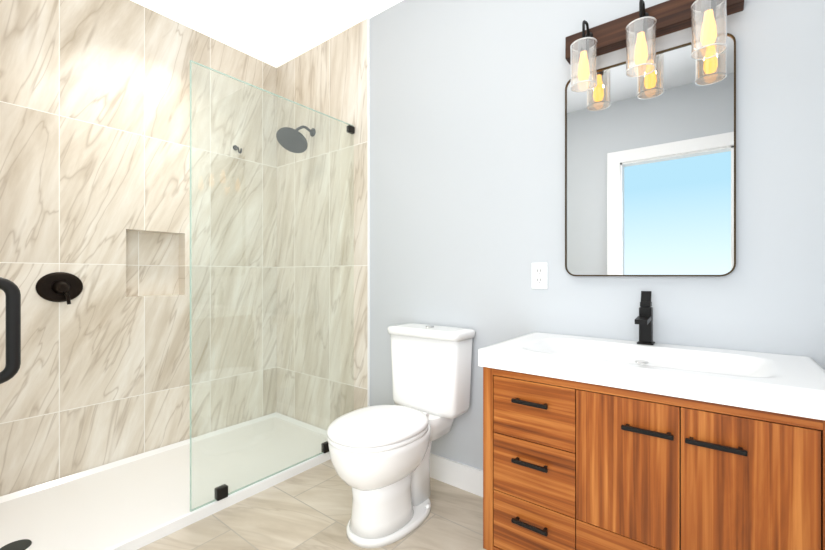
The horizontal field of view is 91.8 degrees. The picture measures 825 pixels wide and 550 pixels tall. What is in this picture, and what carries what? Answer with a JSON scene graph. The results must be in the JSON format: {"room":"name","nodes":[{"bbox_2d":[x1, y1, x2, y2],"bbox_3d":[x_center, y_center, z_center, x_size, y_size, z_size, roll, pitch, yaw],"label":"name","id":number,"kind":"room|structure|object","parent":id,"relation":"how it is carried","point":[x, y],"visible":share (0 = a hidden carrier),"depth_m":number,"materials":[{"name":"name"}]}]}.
{"room":"bathroom","nodes":[
{"label":"bathroom","id":0,"kind":"room"},
{"bbox_2d":[0,0,276,495],"bbox_3d":[-1.729,-0.235,2.141,0.140,2.590,2.400,0,0,38],"label":"wall","id":1,"kind":"structure","parent":0,"point":[95,147],"depth_m":2.20,"materials":[{"name":"tile"}]},
{"bbox_2d":[35,272,82,304],"bbox_3d":[-1.728,0.066,1.970,0.070,0.161,0.180,0,0,38],"label":"shower valve","id":2,"kind":"object","parent":1,"relation":"attached to","point":[60,287],"visible":1,"depth_m":1.97,"materials":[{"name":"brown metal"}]},
{"bbox_2d":[233,145,241,153],"bbox_3d":[-1.166,-0.843,2.679,0.085,0.068,0.034,0,0,38],"label":"robe hook","id":3,"kind":"object","parent":1,"relation":"attached to","point":[234,148],"depth_m":2.68,"materials":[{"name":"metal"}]},
{"bbox_2d":[131,0,402,67],"bbox_3d":[-0.265,-1.580,1.506,3.150,0.100,1.600,0,0,38],"label":"ceiling","id":4,"kind":"structure","parent":0,"point":[276,33],"depth_m":2.40,"materials":[{"name":"white paint"}]},
{"bbox_2d":[137,459,485,549],"bbox_3d":[-1.218,1.110,0.284,3.150,0.100,4.700,0,0,38],"label":"floor","id":5,"kind":"structure","parent":0,"point":[310,509],"depth_m":1.71,"materials":[{"name":"tile"}]},
{"bbox_2d":[0,412,330,549],"bbox_3d":[-1.192,1.035,2.045,0.819,0.050,1.660,0,0,38],"label":"shower pan","id":6,"kind":"object","parent":5,"relation":"on","point":[136,502],"visible":0.77,"depth_m":1.89,"materials":[{"name":"white plastic"}]},
{"bbox_2d":[190,60,354,511],"bbox_3d":[-0.655,0.047,2.079,0.032,1.924,0.951,0,0,38],"label":"glass panel","id":7,"kind":"object","parent":6,"relation":"on","point":[220,492],"visible":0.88,"depth_m":1.96,"materials":[{"name":"clear glass"}]},
{"bbox_2d":[327,323,474,547],"bbox_3d":[-0.066,0.656,1.785,0.430,0.808,0.703,0,0,38],"label":"toilet","id":8,"kind":"object","parent":5,"relation":"on","point":[380,457],"visible":1,"depth_m":1.69,"materials":[{"name":"white ceramic"}]},
{"bbox_2d":[478,332,824,549],"bbox_3d":[0.723,0.655,1.293,0.872,0.810,0.515,0,0,38],"label":"bathroom vanity","id":9,"kind":"object","parent":5,"relation":"on","point":[591,443],"visible":1,"depth_m":1.10,"materials":[{"name":"brown wood"}]},
{"bbox_2d":[635,291,654,344],"bbox_3d":[0.821,0.154,1.419,0.052,0.190,0.138,0,0,38],"label":"faucet","id":10,"kind":"object","parent":9,"relation":"on","point":[644,319],"visible":0.98,"depth_m":1.44,"materials":[{"name":"black metal"}]},
{"bbox_2d":[370,0,824,469],"bbox_3d":[0.236,-0.235,2.067,3.050,2.590,0.100,0,0,38],"label":"wall","id":11,"kind":"structure","parent":0,"point":[467,163],"depth_m":1.78,"materials":[{"name":"grey paint"}]},
{"bbox_2d":[277,19,366,429],"bbox_3d":[-0.632,-0.235,2.673,0.935,2.590,0.012,0,0,38],"label":"tile","id":12,"kind":"structure","parent":11,"relation":"attached to","point":[328,77],"depth_m":2.62,"materials":[{"name":"beige tile"}]},
{"bbox_2d":[276,126,315,152],"bbox_3d":[-0.744,-0.895,2.587,0.199,0.186,0.260,0,0,38],"label":"shower head","id":13,"kind":"object","parent":12,"relation":"attached to","point":[292,138],"depth_m":2.55},
{"bbox_2d":[367,17,369,406],"bbox_3d":[-0.261,-0.235,2.383,0.008,2.590,0.013,0,0,38],"label":"trim","id":14,"kind":"structure","parent":11,"relation":"attached to","point":[368,211],"depth_m":2.38,"materials":[{"name":"white"}]},
{"bbox_2d":[429,453,482,496],"bbox_3d":[0.533,1.000,1.762,2.006,0.120,0.015,0,0,38],"label":"baseboard","id":15,"kind":"structure","parent":11,"relation":"attached to","point":[458,475],"depth_m":2.00,"materials":[{"name":"white"}]},
{"bbox_2d":[532,263,547,288],"bbox_3d":[0.555,0.003,1.749,0.070,0.114,0.007,0,0,38],"label":"electrical outlet","id":16,"kind":"object","parent":11,"relation":"attached to","point":[539,275],"visible":1,"depth_m":1.75,"materials":[{"name":"white plastic"}]},
{"bbox_2d":[565,33,735,275],"bbox_3d":[0.858,-0.404,1.500,0.552,0.818,0.025,0,0,38],"label":"mirror","id":17,"kind":"object","parent":11,"relation":"attached to","point":[650,174],"visible":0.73,"depth_m":1.47,"materials":[{"name":"silver metal"}]},
{"bbox_2d":[565,0,743,91],"bbox_3d":[0.823,-0.845,1.429,0.560,0.265,0.180,0,0,38],"label":"sconce","id":18,"kind":"object","parent":11,"relation":"attached to","point":[637,30],"visible":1,"depth_m":1.41,"materials":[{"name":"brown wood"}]},
{"bbox_3d":[-1.738,-0.235,1.349,0.820,2.590,0.100,0,0,38],"label":"wall","id":19,"kind":"structure","parent":0,"visible":0},
{"bbox_2d":[0,277,20,383],"bbox_3d":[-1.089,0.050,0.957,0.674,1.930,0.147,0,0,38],"label":"door handle","id":20,"kind":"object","parent":19,"relation":"attached to","point":[10,289],"depth_m":0.83,"materials":[{"name":"black metal"}]}
]}

